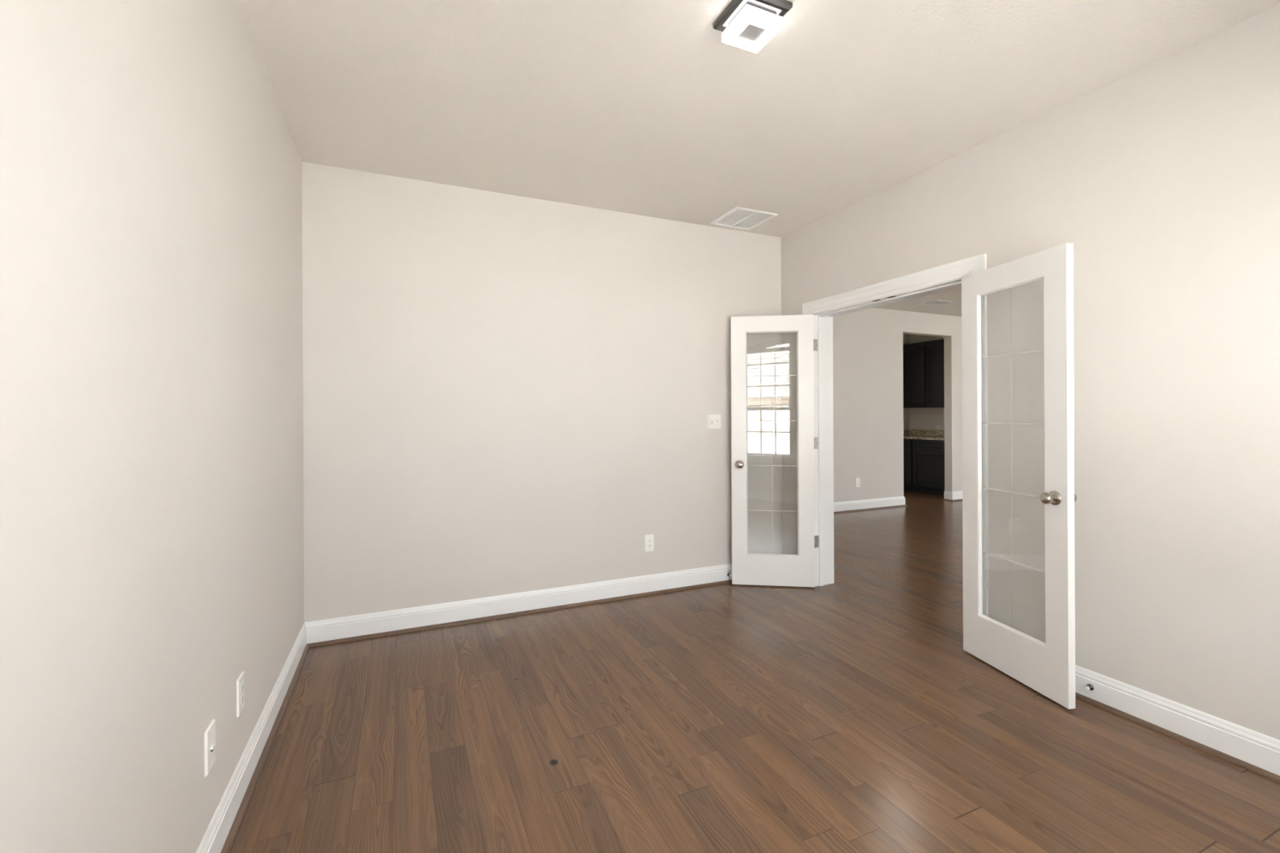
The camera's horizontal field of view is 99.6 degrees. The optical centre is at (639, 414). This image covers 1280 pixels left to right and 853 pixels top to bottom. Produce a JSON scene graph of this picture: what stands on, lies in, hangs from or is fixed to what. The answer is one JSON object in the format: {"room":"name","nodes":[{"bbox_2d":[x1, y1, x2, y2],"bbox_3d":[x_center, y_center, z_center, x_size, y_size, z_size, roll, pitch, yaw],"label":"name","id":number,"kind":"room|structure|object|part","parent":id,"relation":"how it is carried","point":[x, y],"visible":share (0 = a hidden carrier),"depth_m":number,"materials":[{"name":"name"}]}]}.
{"room":"empty room","nodes":[
{"label":"empty room","id":0,"kind":"room"},
{"bbox_2d":[0,0,303,852],"bbox_3d":[-1.223,-0.062,1.327,0.150,2.743,4.017,0,0,-24],"label":"wall","id":1,"kind":"structure","parent":0,"point":[152,458],"depth_m":1.14,"materials":[{"name":"beige paint"}]},
{"bbox_2d":[204,719,215,777],"bbox_3d":[-1.227,0.953,1.548,0.013,0.124,0.076,0,0,-24],"label":"cable plate","id":2,"kind":"object","parent":1,"relation":"attached to","point":[210,734],"visible":1,"depth_m":1.54,"materials":[{"name":"white plastic"}]},
{"bbox_2d":[236,671,244,717],"bbox_3d":[-1.359,0.952,1.842,0.008,0.124,0.076,0,0,-24],"label":"wall outlet","id":3,"kind":"object","parent":1,"relation":"attached to","point":[241,680],"visible":1,"depth_m":1.83,"materials":[{"name":"white plastic"}]},
{"bbox_2d":[240,682,244,693],"bbox_3d":[-1.357,0.933,1.843,0.002,0.029,0.034,0,0,-24],"label":"receptacle","id":4,"kind":"object","parent":3,"relation":"attached to","point":[242,683],"depth_m":1.85,"materials":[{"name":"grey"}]},
{"bbox_2d":[240,693,244,705],"bbox_3d":[-1.357,0.972,1.843,0.002,0.029,0.034,0,0,-24],"label":"receptacle","id":5,"kind":"object","parent":3,"relation":"attached to","point":[242,695],"depth_m":1.85,"materials":[{"name":"grey plastic"}]},
{"bbox_2d":[195,622,306,852],"bbox_3d":[-1.111,1.240,1.292,0.014,0.137,3.867,0,0,-24],"label":"baseboard","id":6,"kind":"structure","parent":1,"relation":"attached to","point":[214,839],"depth_m":1.91,"materials":[{"name":"white wood"}]},
{"bbox_2d":[220,644,310,852],"bbox_3d":[-1.096,1.300,1.299,0.018,0.018,3.838,0,0,-24],"label":"trim","id":7,"kind":"structure","parent":1,"relation":"attached to","point":[228,845],"depth_m":2.00,"materials":[{"name":"brown wood"}]},
{"bbox_2d":[302,161,782,622],"bbox_3d":[-0.405,-0.066,3.804,3.350,2.743,0.150,0,0,-24],"label":"wall","id":8,"kind":"structure","parent":0,"point":[503,393],"depth_m":3.54,"materials":[{"name":"beige paint"}]},
{"bbox_2d":[304,564,732,644],"bbox_3d":[-0.365,1.237,3.728,3.350,0.137,0.014,0,0,-24],"label":"baseboard","id":9,"kind":"structure","parent":8,"relation":"attached to","point":[333,628],"depth_m":3.49,"materials":[{"name":"white wood"}]},
{"bbox_2d":[307,579,732,647],"bbox_3d":[-0.358,1.296,3.713,3.321,0.018,0.018,0,0,-24],"label":"trim","id":10,"kind":"structure","parent":8,"relation":"attached to","point":[584,603],"depth_m":3.48,"materials":[{"name":"brown wood"}]},
{"bbox_2d":[644,533,653,551],"bbox_3d":[0.068,0.934,3.924,0.076,0.124,0.008,0,0,-24],"label":"wall outlet","id":11,"kind":"object","parent":8,"relation":"attached to","point":[648,539],"visible":1,"depth_m":3.92,"materials":[{"name":"white plastic"}]},
{"bbox_2d":[707,413,720,429],"bbox_3d":[0.574,0.055,4.145,0.119,0.119,0.017,0,0,-24],"label":"light switch","id":12,"kind":"object","parent":8,"relation":"attached to","point":[713,420],"visible":1,"depth_m":4.15,"materials":[{"name":"white plastic"}]},
{"bbox_2d":[730,314,818,586],"bbox_3d":[1.018,0.270,4.081,0.647,2.038,0.160,0,0,8],"label":"door","id":13,"kind":"structure","parent":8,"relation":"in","point":[797,570],"depth_m":4.07,"materials":[{"name":"white paint"}]},
{"bbox_3d":[0.750,0.379,4.065,0.051,0.051,0.059,0,0,8],"label":"knob","id":14,"kind":"part","parent":13,"relation":"part of","materials":[{"name":"silver metal"}]},
{"bbox_2d":[229,489,1279,852],"bbox_3d":[2.790,1.350,4.947,10.706,0.120,7.435,0,0,-24],"label":"floor","id":15,"kind":"structure","parent":0,"point":[852,713],"depth_m":2.14,"materials":[{"name":"brown wood"}]},
{"bbox_2d":[903,438,916,492],"bbox_3d":[4.656,0.843,9.292,0.627,0.876,0.579,0,0,-24],"label":"base cabinet","id":16,"kind":"object","parent":15,"relation":"on","point":[908,443],"visible":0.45,"depth_m":8.99,"materials":[{"name":"black paint"}]},
{"bbox_3d":[4.376,0.496,9.169,0.020,0.143,0.539,0,0,-24],"label":"drawer","id":17,"kind":"part","parent":16,"relation":"part of","materials":[{"name":"black paint"}]},
{"bbox_3d":[4.378,0.875,9.169,0.020,0.579,0.539,0,0,-24],"label":"cabinet door","id":18,"kind":"part","parent":16,"relation":"part of","materials":[{"name":"black paint"}]},
{"bbox_2d":[913,439,944,495],"bbox_3d":[4.896,0.842,8.750,0.627,0.876,0.605,0,0,-24],"label":"base cabinet","id":19,"kind":"object","parent":15,"relation":"on","point":[928,455],"visible":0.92,"depth_m":8.64,"materials":[{"name":"black paint"}]},
{"bbox_2d":[903,429,944,440],"bbox_3d":[4.776,0.335,9.006,0.635,0.137,1.208,0,0,-24],"label":"countertop","id":20,"kind":"structure","parent":19,"relation":"on","point":[925,434],"depth_m":9.18,"materials":[{"name":"beige stone"}]},
{"bbox_3d":[4.616,0.495,8.627,0.020,0.143,0.565,0,0,-24],"label":"drawer","id":21,"kind":"part","parent":19,"relation":"part of","materials":[{"name":"black paint"}]},
{"bbox_2d":[239,0,1279,316],"bbox_3d":[2.803,-1.513,4.887,10.506,0.120,7.565,0,0,-24],"label":"ceiling","id":22,"kind":"structure","parent":0,"point":[636,107],"depth_m":2.38,"materials":[{"name":"beige paint"}]},
{"bbox_2d":[710,206,777,230],"bbox_3d":[0.762,-1.438,3.986,0.352,0.010,0.354,0,0,-24],"label":"ceiling vent","id":23,"kind":"object","parent":22,"relation":"in","point":[741,218],"visible":1,"depth_m":3.97,"materials":[{"name":"white metal"}]},
{"bbox_2d":[713,0,792,53],"bbox_3d":[0.402,-1.403,1.943,0.200,0.076,0.200,0,0,-24],"label":"ceiling light","id":24,"kind":"object","parent":22,"relation":"attached to","point":[749,25],"visible":1,"depth_m":1.90,"materials":[{"name":"white glass"}]},
{"bbox_3d":[0.402,-1.426,1.943,0.200,0.030,0.200,0,0,-24],"label":"plate","id":25,"kind":"part","parent":24,"relation":"part of","materials":[{"name":"silver metal"}]},
{"bbox_2d":[920,299,953,305],"bbox_3d":[3.861,-1.453,7.039,0.300,0.010,0.255,0,0,-24],"label":"ceiling vent","id":26,"kind":"object","parent":22,"relation":"in","point":[937,302],"visible":1,"depth_m":7.03,"materials":[{"name":"white metal"}]},
{"bbox_2d":[832,307,962,502],"bbox_3d":[3.545,-0.085,7.594,6.570,2.743,0.120,0,0,-24],"label":"wall","id":27,"kind":"structure","parent":0,"point":[868,344],"depth_m":7.41,"materials":[{"name":"beige paint"}]},
{"bbox_2d":[855,477,860,487],"bbox_3d":[2.922,0.914,7.246,0.076,0.124,0.008,0,0,-24],"label":"wall outlet","id":28,"kind":"object","parent":27,"relation":"attached to","point":[857,480],"visible":1,"depth_m":7.24,"materials":[{"name":"white plastic"}]},
{"bbox_2d":[833,496,905,511],"bbox_3d":[2.150,1.225,6.900,3.444,0.137,0.014,0,0,-24],"label":"baseboard","id":29,"kind":"structure","parent":27,"relation":"attached to","point":[899,500],"depth_m":7.31,"materials":[{"name":"white wood"}]},
{"bbox_2d":[833,504,907,513],"bbox_3d":[2.165,1.284,6.889,3.462,0.018,0.018,0,0,-24],"label":"trim","id":30,"kind":"structure","parent":27,"relation":"attached to","point":[846,511],"depth_m":7.29,"materials":[{"name":"brown wood"}]},
{"bbox_2d":[943,490,952,499],"bbox_3d":[4.595,1.213,8.048,0.014,0.137,0.134,0,0,-24],"label":"baseboard","id":31,"kind":"object","parent":27,"relation":"attached to","point":[948,495],"visible":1,"depth_m":8.05,"materials":[{"name":"white wood"}]},
{"bbox_2d":[951,490,962,499],"bbox_3d":[5.598,1.208,8.426,2.154,0.137,0.014,0,0,-24],"label":"baseboard","id":32,"kind":"structure","parent":27,"relation":"attached to","point":[956,495],"depth_m":8.03,"materials":[{"name":"white wood"}]},
{"bbox_2d":[902,333,908,429],"bbox_3d":[2.427,-0.080,8.701,5.420,2.743,0.120,0,0,-24],"label":"wall","id":33,"kind":"structure","parent":0,"point":[905,336],"depth_m":9.67,"materials":[{"name":"beige paint"}]},
{"bbox_2d":[908,333,944,430],"bbox_3d":[5.146,-0.093,9.103,0.120,2.743,1.345,0,0,-24],"label":"wall","id":34,"kind":"structure","parent":0,"point":[928,418],"depth_m":9.39,"materials":[{"name":"beige paint"}]},
{"bbox_2d":[902,342,928,408],"bbox_3d":[4.774,-0.662,9.337,0.362,1.095,0.599,0,0,-24],"label":"upper cabinet","id":35,"kind":"object","parent":34,"relation":"attached to","point":[914,380],"visible":0.51,"depth_m":9.20,"materials":[{"name":"black paint"}]},
{"bbox_2d":[909,429,944,436],"bbox_3d":[5.056,0.316,9.130,0.021,0.102,1.208,0,0,-24],"label":"backsplash","id":36,"kind":"structure","parent":34,"relation":"attached to","point":[912,432],"depth_m":9.33,"materials":[{"name":"stone"}]},
{"bbox_2d":[924,338,944,407],"bbox_3d":[5.013,-0.663,8.794,0.362,1.095,0.585,0,0,-24],"label":"upper cabinet","id":37,"kind":"object","parent":34,"relation":"attached to","point":[935,360],"visible":0.44,"depth_m":8.85,"materials":[{"name":"black paint"}]},
{"bbox_2d":[935,425,942,430],"bbox_3d":[5.059,0.221,9.146,0.008,0.076,0.124,0,0,-24],"label":"wall outlet","id":38,"kind":"object","parent":34,"relation":"attached to","point":[937,427],"visible":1,"depth_m":9.14,"materials":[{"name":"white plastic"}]},
{"bbox_2d":[781,4,1279,740],"bbox_3d":[1.644,-0.076,3.543,0.186,2.743,5.750,0,0,-24],"label":"wall","id":39,"kind":"structure","parent":0,"point":[1162,179],"depth_m":2.27,"materials":[{"name":"beige paint"}]},
{"bbox_2d":[832,361,834,582],"bbox_3d":[1.735,0.222,3.593,0.018,2.146,1.418,0,0,-24],"label":"trim","id":40,"kind":"structure","parent":39,"relation":"attached to","point":[833,362],"depth_m":4.15,"materials":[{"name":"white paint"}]},
{"bbox_2d":[813,278,961,586],"bbox_3d":[1.642,0.263,3.551,0.187,2.065,1.256,0,0,-24],"label":"trim","id":41,"kind":"structure","parent":39,"relation":"attached to","point":[822,322],"depth_m":4.09,"materials":[{"name":"white wood"}]},
{"bbox_2d":[802,253,988,616],"bbox_3d":[1.548,0.223,3.510,0.018,2.146,1.418,0,0,-24],"label":"trim","id":42,"kind":"structure","parent":39,"relation":"attached to","point":[961,268],"depth_m":3.08,"materials":[{"name":"white wood"}]},
{"bbox_2d":[961,243,1076,709],"bbox_3d":[1.828,0.266,2.661,0.160,2.038,0.615,0,0,-10],"label":"door","id":43,"kind":"structure","parent":39,"relation":"in","point":[1047,668],"depth_m":2.45,"materials":[{"name":"white paint"}]},
{"bbox_3d":[1.820,0.374,2.408,0.059,0.051,0.051,0,0,-10],"label":"knob","id":44,"kind":"part","parent":43,"relation":"part of","materials":[{"name":"silver metal"}]},
{"bbox_2d":[1084,684,1093,690],"bbox_3d":[2.009,1.226,2.423,0.034,0.027,0.027,0,0,-24],"label":"door stop","id":45,"kind":"object","parent":39,"relation":"attached to","point":[1089,686],"visible":1,"depth_m":2.42,"materials":[{"name":"silver metal"}]},
{"bbox_2d":[1075,665,1279,775],"bbox_3d":[2.281,1.224,1.868,0.014,0.137,2.175,0,0,-24],"label":"baseboard","id":46,"kind":"structure","parent":39,"relation":"attached to","point":[1262,751],"depth_m":2.14,"materials":[{"name":"white wood"}]},
{"bbox_2d":[1075,692,1279,782],"bbox_3d":[2.264,1.284,1.868,0.018,0.018,2.160,0,0,-24],"label":"trim","id":47,"kind":"structure","parent":39,"relation":"attached to","point":[1268,775],"depth_m":2.13,"materials":[{"name":"brown wood"}]}
]}

